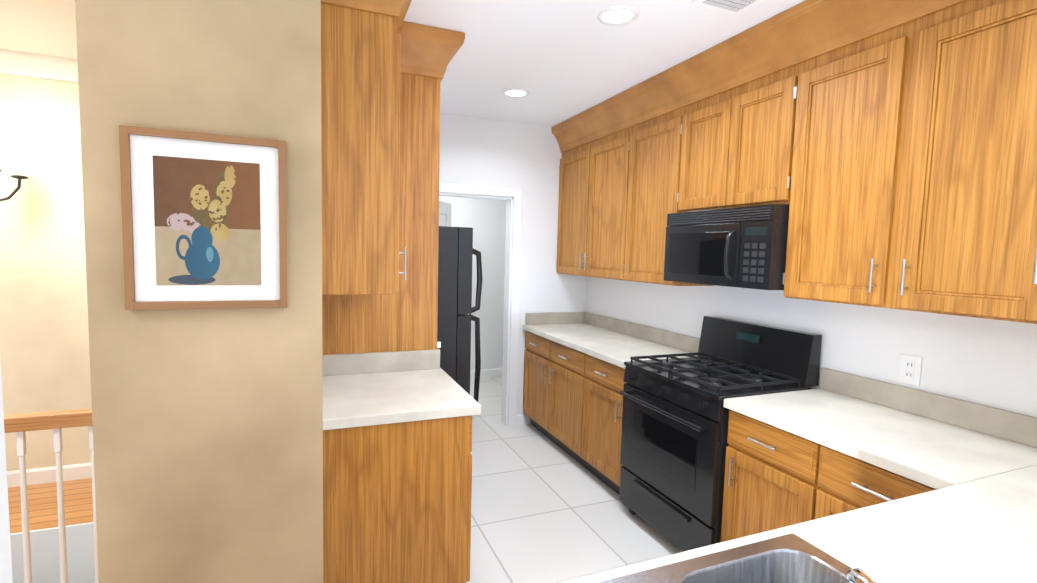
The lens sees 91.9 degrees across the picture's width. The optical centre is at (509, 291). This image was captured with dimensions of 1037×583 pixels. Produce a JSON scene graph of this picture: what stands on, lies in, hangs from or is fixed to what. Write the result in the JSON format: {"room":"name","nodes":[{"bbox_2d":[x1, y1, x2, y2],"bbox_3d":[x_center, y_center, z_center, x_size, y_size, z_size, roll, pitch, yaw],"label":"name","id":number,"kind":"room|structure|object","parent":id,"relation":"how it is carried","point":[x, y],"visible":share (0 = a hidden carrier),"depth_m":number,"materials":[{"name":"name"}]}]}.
{"room":"kitchen","nodes":[
{"label":"kitchen","id":0,"kind":"room"},
{"bbox_2d":[0,359,12,582],"bbox_3d":[-0.249,0.256,-0.504,0.120,2.670,2.390,0,5,-22],"label":"wall","id":1,"kind":"structure","parent":0,"point":[5,562],"depth_m":0.62,"materials":[{"name":"white paint"}]},
{"bbox_2d":[0,73,91,470],"bbox_3d":[-4.061,0.049,0.953,5.635,2.670,7.920,0,5,-22],"label":"wall","id":2,"kind":"structure","parent":0,"point":[44,349],"depth_m":3.15,"materials":[{"name":"beige paint"}]},
{"bbox_2d":[0,49,77,81],"bbox_3d":[-2.799,-1.364,3.050,1.500,0.117,0.084,0,5,-22],"label":"crown molding","id":3,"kind":"structure","parent":2,"relation":"attached to","point":[36,65],"depth_m":2.99,"materials":[{"name":"white"}]},
{"bbox_2d":[7,463,91,487],"bbox_3d":[-2.821,1.185,3.303,1.615,0.100,0.014,0,5,-22],"label":"baseboard","id":4,"kind":"structure","parent":2,"relation":"attached to","point":[48,474],"depth_m":3.24,"materials":[{"name":"white"}]},
{"bbox_2d":[75,0,322,582],"bbox_3d":[-1.376,-0.021,2.700,0.643,2.670,2.400,0,5,-22],"label":"wall","id":5,"kind":"structure","parent":0,"point":[207,424],"depth_m":1.58,"materials":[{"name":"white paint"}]},
{"bbox_2d":[119,125,287,309],"bbox_3d":[-0.929,-0.214,1.551,0.439,0.535,0.022,0,5,-22],"label":"framed picture","id":6,"kind":"object","parent":5,"relation":"attached to","point":[204,220],"visible":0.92,"depth_m":1.54,"materials":[{"name":"paper"}]},
{"bbox_2d":[321,0,432,303],"bbox_3d":[-0.642,-0.652,2.185,0.403,1.292,0.730,0,5,-22],"label":"upper cabinet","id":7,"kind":"object","parent":5,"relation":"attached to","point":[384,64],"depth_m":1.96,"materials":[{"name":"brown wood"}]},
{"bbox_2d":[429,80,440,223],"bbox_3d":[-0.818,-0.784,2.935,0.630,0.740,0.810,0,5,-22],"label":"upper cabinet","id":8,"kind":"object","parent":5,"relation":"attached to","point":[434,85],"depth_m":2.65,"materials":[{"name":"brown wood"}]},
{"bbox_2d":[429,27,464,80],"bbox_3d":[-0.600,-1.251,2.926,0.427,0.213,0.950,0,5,-22],"label":"crown molding","id":9,"kind":"structure","parent":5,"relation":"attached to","point":[446,43],"depth_m":2.56,"materials":[{"name":"brown wood"}]},
{"bbox_2d":[8,376,681,582],"bbox_3d":[-2.642,1.420,1.635,8.760,0.100,7.920,0,5,-22],"label":"floor","id":10,"kind":"structure","parent":0,"point":[544,509],"depth_m":2.99,"materials":[{"name":"tile"}]},
{"bbox_2d":[4,408,98,582],"bbox_3d":[-2.906,1.231,2.384,2.429,1.948,1.633,0,5,-22],"label":"stair railing","id":11,"kind":"object","parent":10,"relation":"on","point":[61,553],"visible":0.56,"depth_m":1.99,"materials":[{"name":"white wood"}]},
{"bbox_2d":[322,349,480,582],"bbox_3d":[-0.554,0.854,2.343,0.666,1.020,0.703,0,5,-22],"label":"base cabinet","id":12,"kind":"object","parent":10,"relation":"on","point":[397,462],"visible":0.85,"depth_m":2.05,"materials":[{"name":"brown wood"}]},
{"bbox_2d":[437,226,482,401],"bbox_3d":[-0.701,0.450,3.077,0.881,1.705,0.762,0,5,-22],"label":"fridge","id":13,"kind":"object","parent":10,"relation":"on","point":[456,250],"visible":0.23,"depth_m":2.80,"materials":[{"name":"black metal"}]},
{"bbox_2d":[523,332,545,432],"bbox_3d":[0.522,0.796,4.365,0.618,0.875,0.595,0,5,-22],"label":"base cabinet","id":14,"kind":"object","parent":10,"relation":"on","point":[535,352],"depth_m":4.34,"materials":[{"name":"brown wood"}]},
{"bbox_2d":[542,340,577,457],"bbox_3d":[0.705,0.836,3.902,0.618,0.875,0.660,0,5,-22],"label":"base cabinet","id":15,"kind":"object","parent":10,"relation":"on","point":[560,374],"depth_m":3.89,"materials":[{"name":"brown wood"}]},
{"bbox_2d":[574,352,625,494],"bbox_3d":[0.888,0.877,3.439,0.618,0.875,0.595,0,5,-22],"label":"base cabinet","id":16,"kind":"object","parent":10,"relation":"on","point":[598,402],"depth_m":3.35,"materials":[{"name":"brown wood"}]},
{"bbox_2d":[522,324,696,367],"bbox_3d":[0.705,0.381,3.862,0.643,0.040,1.594,0,5,-22],"label":"countertop","id":17,"kind":"structure","parent":16,"relation":"on","point":[617,348],"depth_m":3.70,"materials":[{"name":"white stone"}]},
{"bbox_2d":[619,316,821,551],"bbox_3d":[1.086,0.778,2.774,0.702,1.185,0.752,0,5,-22],"label":"range","id":18,"kind":"object","parent":10,"relation":"on","point":[675,419],"visible":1,"depth_m":2.62,"materials":[{"name":"black metal"}]},
{"bbox_2d":[721,408,797,541],"bbox_3d":[1.372,0.984,2.217,0.618,0.875,0.511,0,5,-22],"label":"base cabinet","id":19,"kind":"object","parent":10,"relation":"on","point":[758,495],"depth_m":2.17,"materials":[{"name":"brown wood"}]},
{"bbox_2d":[723,388,1036,489],"bbox_3d":[1.442,0.544,1.999,0.643,0.040,0.893,0,5,-22],"label":"countertop","id":20,"kind":"structure","parent":19,"relation":"on","point":[927,451],"depth_m":1.86,"materials":[{"name":"white stone"}]},
{"bbox_2d":[557,465,1036,582],"bbox_3d":[0.810,0.988,0.739,2.750,1.070,1.078,0,5,-22],"label":"countertop","id":21,"kind":"structure","parent":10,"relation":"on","point":[983,530],"depth_m":1.17,"materials":[{"name":"white stone"}]},
{"bbox_2d":[598,533,875,582],"bbox_3d":[0.379,0.689,0.766,0.826,0.203,0.566,0,5,-22],"label":"sink basin","id":22,"kind":"object","parent":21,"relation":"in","point":[791,558],"visible":0.96,"depth_m":1.07,"materials":[{"name":"silver metal"}]},
{"bbox_2d":[847,568,874,582],"bbox_3d":[0.523,0.479,0.652,0.161,0.240,0.262,0,5,-22],"label":"tap","id":23,"kind":"object","parent":22,"relation":"on","point":[857,575],"visible":1,"depth_m":0.77,"materials":[{"name":"silver metal"}]},
{"bbox_2d":[790,436,933,524],"bbox_3d":[1.513,1.016,1.862,0.618,0.875,0.510,0,5,-22],"label":"base cabinet","id":24,"kind":"object","parent":10,"relation":"on","point":[826,483],"depth_m":1.83,"materials":[{"name":"brown wood"}]},
{"bbox_2d":[0,0,804,126],"bbox_3d":[-2.574,-1.341,1.419,8.760,0.100,7.920,0,5,-22],"label":"ceiling","id":25,"kind":"structure","parent":0,"point":[560,61],"depth_m":2.68,"materials":[{"name":"white paint"}]},
{"bbox_2d":[0,130,37,201],"bbox_3d":[-2.986,-0.916,2.631,0.666,0.954,0.736,0,5,-22],"label":"chandelier","id":26,"kind":"object","parent":25,"relation":"hanging from","point":[16,153],"visible":1,"depth_m":2.84,"materials":[{"name":"black metal"}]},
{"bbox_2d":[502,88,529,97],"bbox_3d":[0.045,-1.384,3.499,0.192,0.006,0.192,3,5,23],"label":"recessed light","id":27,"kind":"object","parent":25,"relation":"in","point":[512,92],"depth_m":3.49,"materials":[{"name":"white"}]},
{"bbox_2d":[598,5,639,24],"bbox_3d":[0.507,-1.282,2.331,0.192,0.006,0.192,-1,5,-31],"label":"recessed light","id":28,"kind":"object","parent":25,"relation":"in","point":[619,15],"depth_m":2.32,"materials":[{"name":"white plastic"}]},
{"bbox_2d":[691,0,764,15],"bbox_3d":[0.965,-1.253,2.126,0.260,0.009,0.260,0,5,-22],"label":"ceiling vent","id":29,"kind":"object","parent":25,"relation":"in","point":[734,7],"visible":1,"depth_m":2.20,"materials":[{"name":"white metal"}]},
{"bbox_2d":[439,196,505,369],"bbox_3d":[-1.105,-0.264,5.894,2.510,2.670,0.120,0,5,-22],"label":"wall","id":30,"kind":"structure","parent":0,"point":[485,219],"depth_m":6.15,"materials":[{"name":"white paint"}]},
{"bbox_2d":[470,368,501,377],"bbox_3d":[-1.055,1.022,5.952,2.386,0.100,0.014,0,5,-22],"label":"baseboard","id":31,"kind":"structure","parent":30,"relation":"attached to","point":[493,372],"depth_m":6.26,"materials":[{"name":"white"}]},
{"bbox_2d":[439,113,586,425],"bbox_3d":[-0.415,-0.123,4.301,2.400,2.670,0.120,0,5,-22],"label":"wall","id":32,"kind":"structure","parent":0,"point":[525,158],"depth_m":4.42,"materials":[{"name":"white paint"}]},
{"bbox_2d":[439,200,451,226],"bbox_3d":[-0.699,0.163,4.653,0.556,2.015,0.681,0,5,-22],"label":"laundry door","id":33,"kind":"structure","parent":32,"relation":"in","point":[445,209],"depth_m":4.79,"materials":[{"name":"white"}]},
{"bbox_2d":[439,183,521,425],"bbox_3d":[-0.405,0.157,4.321,1.000,2.110,0.136,0,5,-22],"label":"door frame","id":34,"kind":"structure","parent":32,"relation":"attached to","point":[511,295],"depth_m":4.42,"materials":[{"name":"white wood"}]},
{"bbox_2d":[516,413,530,425],"bbox_3d":[0.376,1.159,4.653,0.685,0.100,0.014,0,5,-22],"label":"baseboard","id":35,"kind":"structure","parent":32,"relation":"attached to","point":[521,419],"depth_m":4.54,"materials":[{"name":"white"}]},
{"bbox_2d":[586,277,1036,416],"bbox_3d":[1.468,0.028,2.967,0.120,2.670,7.600,0,5,-22],"label":"wall","id":36,"kind":"structure","parent":0,"point":[989,362],"depth_m":2.29,"materials":[{"name":"white paint"}]},
{"bbox_2d":[556,124,622,278],"bbox_3d":[0.792,-0.659,4.057,0.323,1.084,1.129,0,5,-22],"label":"upper cabinet","id":37,"kind":"object","parent":36,"relation":"attached to","point":[588,203],"depth_m":4.00,"materials":[{"name":"brown wood"}]},
{"bbox_2d":[615,104,713,285],"bbox_3d":[1.074,-0.596,3.346,0.323,1.084,0.657,0,5,-22],"label":"upper cabinet","id":38,"kind":"object","parent":36,"relation":"attached to","point":[647,150],"depth_m":3.34,"materials":[{"name":"brown wood"}]},
{"bbox_2d":[675,88,718,212],"bbox_3d":[1.258,-0.776,2.878,0.323,0.645,0.443,0,5,-22],"label":"upper cabinet","id":39,"kind":"object","parent":36,"relation":"attached to","point":[698,116],"depth_m":2.91,"materials":[{"name":"brown wood"}]},
{"bbox_2d":[711,64,778,209],"bbox_3d":[1.375,-0.750,2.581,0.323,0.645,0.443,0,5,-22],"label":"upper cabinet","id":40,"kind":"object","parent":36,"relation":"attached to","point":[745,130],"depth_m":2.57,"materials":[{"name":"brown wood"}]},
{"bbox_2d":[664,204,789,289],"bbox_3d":[1.240,-0.237,2.745,0.456,0.402,0.754,0,5,-22],"label":"microwave","id":41,"kind":"object","parent":40,"relation":"attached to","point":[743,247],"visible":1,"depth_m":2.55,"materials":[{"name":"black"}]},
{"bbox_2d":[771,16,902,306],"bbox_3d":[1.527,-0.496,2.201,0.323,1.084,0.542,0,5,-22],"label":"upper cabinet","id":42,"kind":"object","parent":36,"relation":"attached to","point":[886,150],"depth_m":2.13,"materials":[{"name":"brown wood"}]},
{"bbox_2d":[899,354,921,385],"bbox_3d":[1.720,0.336,2.153,0.010,0.124,0.080,0,5,-22],"label":"electrical outlet plate","id":43,"kind":"object","parent":36,"relation":"attached to","point":[910,369],"visible":1,"depth_m":2.15,"materials":[{"name":"white plastic"}]},
{"bbox_2d":[879,0,1036,323],"bbox_3d":[1.710,-0.453,1.713,0.342,1.084,0.503,0,5,-22],"label":"upper cabinet","id":44,"kind":"object","parent":36,"relation":"attached to","point":[961,238],"depth_m":1.71,"materials":[{"name":"brown wood"}]}
]}

